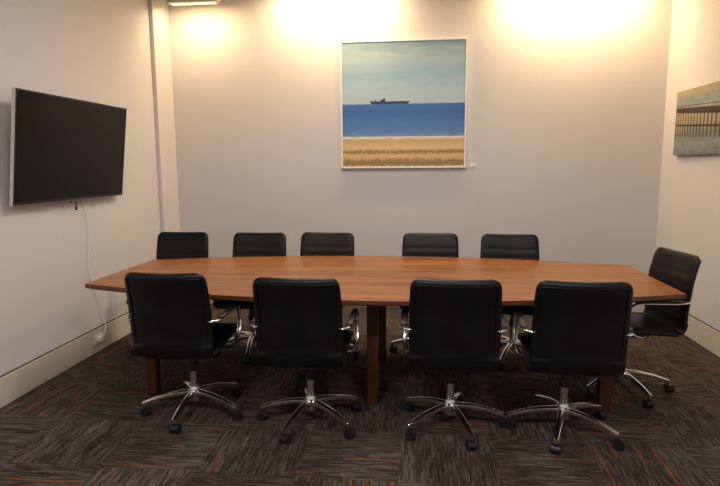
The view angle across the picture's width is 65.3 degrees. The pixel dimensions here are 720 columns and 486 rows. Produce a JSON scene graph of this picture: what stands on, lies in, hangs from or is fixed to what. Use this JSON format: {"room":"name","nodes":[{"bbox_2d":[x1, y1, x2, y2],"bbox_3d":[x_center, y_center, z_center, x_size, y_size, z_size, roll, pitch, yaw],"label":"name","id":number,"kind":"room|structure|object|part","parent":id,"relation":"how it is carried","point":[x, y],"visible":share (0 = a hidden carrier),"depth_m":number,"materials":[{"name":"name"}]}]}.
{"room":"conference room","nodes":[
{"label":"conference room","id":0,"kind":"room"},
{"bbox_2d":[0,0,160,375],"bbox_3d":[-2.489,-0.399,2.041,0.150,3.260,8.000,0,8,6],"label":"wall","id":1,"kind":"structure","parent":0,"point":[97,51],"depth_m":4.24,"materials":[{"name":"paint"}]},
{"bbox_2d":[0,311,128,377],"bbox_3d":[-2.421,1.050,2.044,0.008,0.008,7.620,0,8,6],"label":"reveal","id":2,"kind":"object","parent":1,"relation":"attached to","point":[128,311],"visible":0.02,"depth_m":4.08,"materials":[{"name":"grey metal"}]},
{"bbox_2d":[0,313,130,407],"bbox_3d":[-2.416,1.145,2.057,0.018,0.185,7.620,0,8,6],"label":"board","id":3,"kind":"object","parent":1,"relation":"attached to","point":[19,382],"visible":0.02,"depth_m":4.06,"materials":[{"name":"paint"}]},
{"bbox_2d":[9,87,126,209],"bbox_3d":[-2.100,-0.642,4.135,0.152,0.810,1.315,0,8,6],"label":"wall-mounted television","id":4,"kind":"object","parent":1,"relation":"attached to","point":[63,148],"visible":1,"depth_m":3.95,"materials":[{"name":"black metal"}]},
{"bbox_2d":[82,199,91,281],"bbox_3d":[-2.138,-0.016,4.364,0.046,0.647,0.057,0,8,6],"label":"cable","id":5,"kind":"object","parent":1,"relation":"attached to","point":[82,199],"depth_m":4.44,"materials":[{"name":"white plastic"}]},
{"bbox_2d":[94,290,105,344],"bbox_3d":[-2.126,0.590,4.525,0.046,0.433,0.176,0,8,6],"label":"power outlet","id":6,"kind":"object","parent":1,"relation":"attached to","point":[98,338],"depth_m":4.57,"materials":[{"name":"white plastic"}]},
{"bbox_3d":[-2.131,0.780,4.574,0.008,0.075,0.120,0,8,6],"label":"plate","id":7,"kind":"part","parent":6,"relation":"part of","materials":[{"name":"white plastic"}]},
{"bbox_2d":[148,0,179,231],"bbox_3d":[-1.989,-0.924,5.783,0.040,3.260,0.380,0,8,6],"label":"column","id":8,"kind":"structure","parent":1,"relation":"attached to","point":[159,20],"depth_m":5.68,"materials":[{"name":"paint"}]},
{"bbox_2d":[0,304,719,485],"bbox_3d":[0.058,1.286,2.002,5.350,0.100,8.400,0,8,6],"label":"floor","id":9,"kind":"structure","parent":0,"point":[84,425],"depth_m":3.22,"materials":[{"name":"carpet"}]},
{"bbox_2d":[126,232,208,355],"bbox_3d":[-1.530,0.408,4.625,0.626,0.934,0.677,1,8,6],"label":"office chair","id":10,"kind":"object","parent":9,"relation":"on","point":[170,245],"visible":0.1,"depth_m":4.84,"materials":[{"name":"black leather"}]},
{"bbox_2d":[124,272,242,432],"bbox_3d":[-1.014,0.581,3.360,0.632,0.934,0.662,0,8,5],"label":"office chair","id":11,"kind":"object","parent":9,"relation":"on","point":[170,316],"visible":1,"depth_m":3.08,"materials":[{"name":"black leather"}]},
{"bbox_2d":[213,232,285,362],"bbox_3d":[-0.849,0.414,4.548,0.625,0.934,0.690,0,8,5],"label":"office chair","id":12,"kind":"object","parent":9,"relation":"on","point":[245,244],"visible":0.29,"depth_m":4.76,"materials":[{"name":"black leather"}]},
{"bbox_2d":[250,277,361,444],"bbox_3d":[-0.313,0.595,3.226,0.609,0.934,0.691,0,8,6],"label":"office chair","id":13,"kind":"object","parent":9,"relation":"on","point":[297,323],"visible":1,"depth_m":2.92,"materials":[{"name":"black leather"}]},
{"bbox_2d":[300,232,358,357],"bbox_3d":[-0.308,0.414,4.524,0.655,0.934,0.714,1,8,7],"label":"office chair","id":14,"kind":"object","parent":9,"relation":"on","point":[312,243],"visible":0.12,"depth_m":4.74,"materials":[{"name":"black leather"}]},
{"bbox_2d":[85,256,686,412],"bbox_3d":[0.104,0.586,3.940,3.680,0.750,1.540,0,8,6],"label":"conference table","id":15,"kind":"object","parent":9,"relation":"on","point":[376,283],"visible":0.62,"depth_m":3.82,"materials":[{"name":"brown wood"}]},
{"bbox_3d":[-1.371,0.650,3.692,0.070,0.710,0.070,0,8,6],"label":"leg","id":16,"kind":"part","parent":15,"relation":"part of","materials":[{"name":"brown wood"}]},
{"bbox_3d":[0.081,0.662,3.537,0.070,0.710,0.070,0,8,6],"label":"leg","id":17,"kind":"part","parent":15,"relation":"part of","materials":[{"name":"brown wood"}]},
{"bbox_3d":[0.167,0.551,4.335,0.070,0.710,0.070,0,8,6],"label":"leg","id":18,"kind":"part","parent":15,"relation":"part of","materials":[{"name":"brown wood"}]},
{"bbox_3d":[1.483,0.674,3.387,0.070,0.710,0.070,0,8,6],"label":"leg","id":19,"kind":"part","parent":15,"relation":"part of","materials":[{"name":"brown wood"}]},
{"bbox_2d":[389,233,458,364],"bbox_3d":[0.543,0.419,4.445,0.650,0.934,0.687,1,8,7],"label":"office chair","id":20,"kind":"object","parent":9,"relation":"on","point":[414,244],"visible":0.17,"depth_m":4.65,"materials":[{"name":"black leather"}]},
{"bbox_2d":[400,278,507,450],"bbox_3d":[0.543,0.599,3.153,0.626,0.934,0.688,0,8,6],"label":"office chair","id":21,"kind":"object","parent":9,"relation":"on","point":[455,326],"visible":1,"depth_m":2.85,"materials":[{"name":"black leather"}]},
{"bbox_2d":[480,234,538,370],"bbox_3d":[1.163,0.430,4.339,0.607,0.934,0.680,1,8,11],"label":"office chair","id":22,"kind":"object","parent":9,"relation":"on","point":[493,246],"visible":0.21,"depth_m":4.53,"materials":[{"name":"black leather"}]},
{"bbox_2d":[506,280,634,454],"bbox_3d":[1.120,0.604,3.093,0.609,0.934,0.691,1,8,8],"label":"office chair","id":23,"kind":"object","parent":9,"relation":"on","point":[580,329],"visible":1,"depth_m":2.79,"materials":[{"name":"black leather"}]},
{"bbox_2d":[572,247,701,408],"bbox_3d":[1.771,0.519,3.674,0.668,0.934,0.611,-1,8,-3],"label":"office chair","id":24,"kind":"object","parent":9,"relation":"on","point":[678,270],"visible":0.5,"depth_m":3.58,"materials":[{"name":"black leather"}]},
{"bbox_2d":[169,0,671,312],"bbox_3d":[0.480,-0.941,5.783,5.250,3.260,0.150,0,8,6],"label":"wall","id":25,"kind":"structure","parent":0,"point":[566,99],"depth_m":5.65,"materials":[{"name":"paint"}]},
{"bbox_2d":[340,37,467,167],"bbox_3d":[0.432,-1.385,5.628,1.260,1.258,0.039,0,8,6],"label":"seascape painting","id":26,"kind":"object","parent":25,"relation":"attached to","point":[404,101],"visible":1,"depth_m":5.61,"materials":[{"name":"multicoloured paint"}]},
{"bbox_3d":[-0.186,-1.390,5.693,0.018,1.222,0.036,0,8,6],"label":"frame","id":27,"kind":"part","parent":26,"relation":"part of","materials":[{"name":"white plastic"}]},
{"bbox_3d":[0.436,-0.771,5.713,1.260,0.018,0.036,0,8,6],"label":"frame","id":28,"kind":"part","parent":26,"relation":"part of","materials":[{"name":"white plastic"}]},
{"bbox_3d":[0.428,-1.999,5.541,1.260,0.018,0.036,0,8,6],"label":"frame","id":29,"kind":"part","parent":26,"relation":"part of","materials":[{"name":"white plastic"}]},
{"bbox_3d":[1.049,-1.380,5.561,0.018,1.222,0.036,0,8,6],"label":"frame","id":30,"kind":"part","parent":26,"relation":"part of","materials":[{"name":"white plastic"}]},
{"bbox_2d":[210,300,644,312],"bbox_3d":[0.491,0.589,5.910,4.890,0.185,0.018,0,8,6],"label":"board","id":31,"kind":"object","parent":25,"relation":"attached to","point":[640,308],"visible":0.02,"depth_m":5.66,"materials":[{"name":"paint"}]},
{"bbox_2d":[656,0,719,330],"bbox_3d":[2.582,-0.357,1.499,0.150,3.260,8.000,0,8,6],"label":"wall","id":32,"kind":"structure","parent":0,"point":[689,195],"depth_m":4.82,"materials":[{"name":"paint"}]},
{"bbox_2d":[673,81,719,154],"bbox_3d":[2.804,-0.984,4.429,0.036,0.560,1.350,0,8,6],"label":"painting","id":33,"kind":"object","parent":32,"relation":"attached to","point":[697,121],"visible":1,"depth_m":4.67,"materials":[{"name":"paint"}]},
{"bbox_2d":[684,315,719,356],"bbox_3d":[2.508,1.160,1.720,0.018,0.185,8.000,0,8,6],"label":"board","id":34,"kind":"object","parent":32,"relation":"attached to","point":[704,335],"visible":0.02,"depth_m":4.58,"materials":[{"name":"paint"}]},
{"bbox_2d":[689,314,719,331],"bbox_3d":[2.513,1.064,1.706,0.008,0.008,8.000,0,8,6],"label":"reveal","id":35,"kind":"object","parent":34,"relation":"on","point":[689,314],"visible":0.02,"depth_m":4.60,"materials":[{"name":"grey metal"}]},
{"bbox_3d":[0.035,-2.042,1.538,5.350,0.100,8.400,0,8,6],"label":"ceiling","id":36,"kind":"structure","parent":0,"visible":0},
{"bbox_2d":[166,0,219,5],"bbox_3d":[-1.613,-2.418,5.421,0.500,0.207,0.100,0,8,6],"label":"light","id":37,"kind":"object","parent":36,"relation":"attached to","point":[171,2],"visible":1,"depth_m":5.41,"materials":[{"name":"paint"}]}
]}

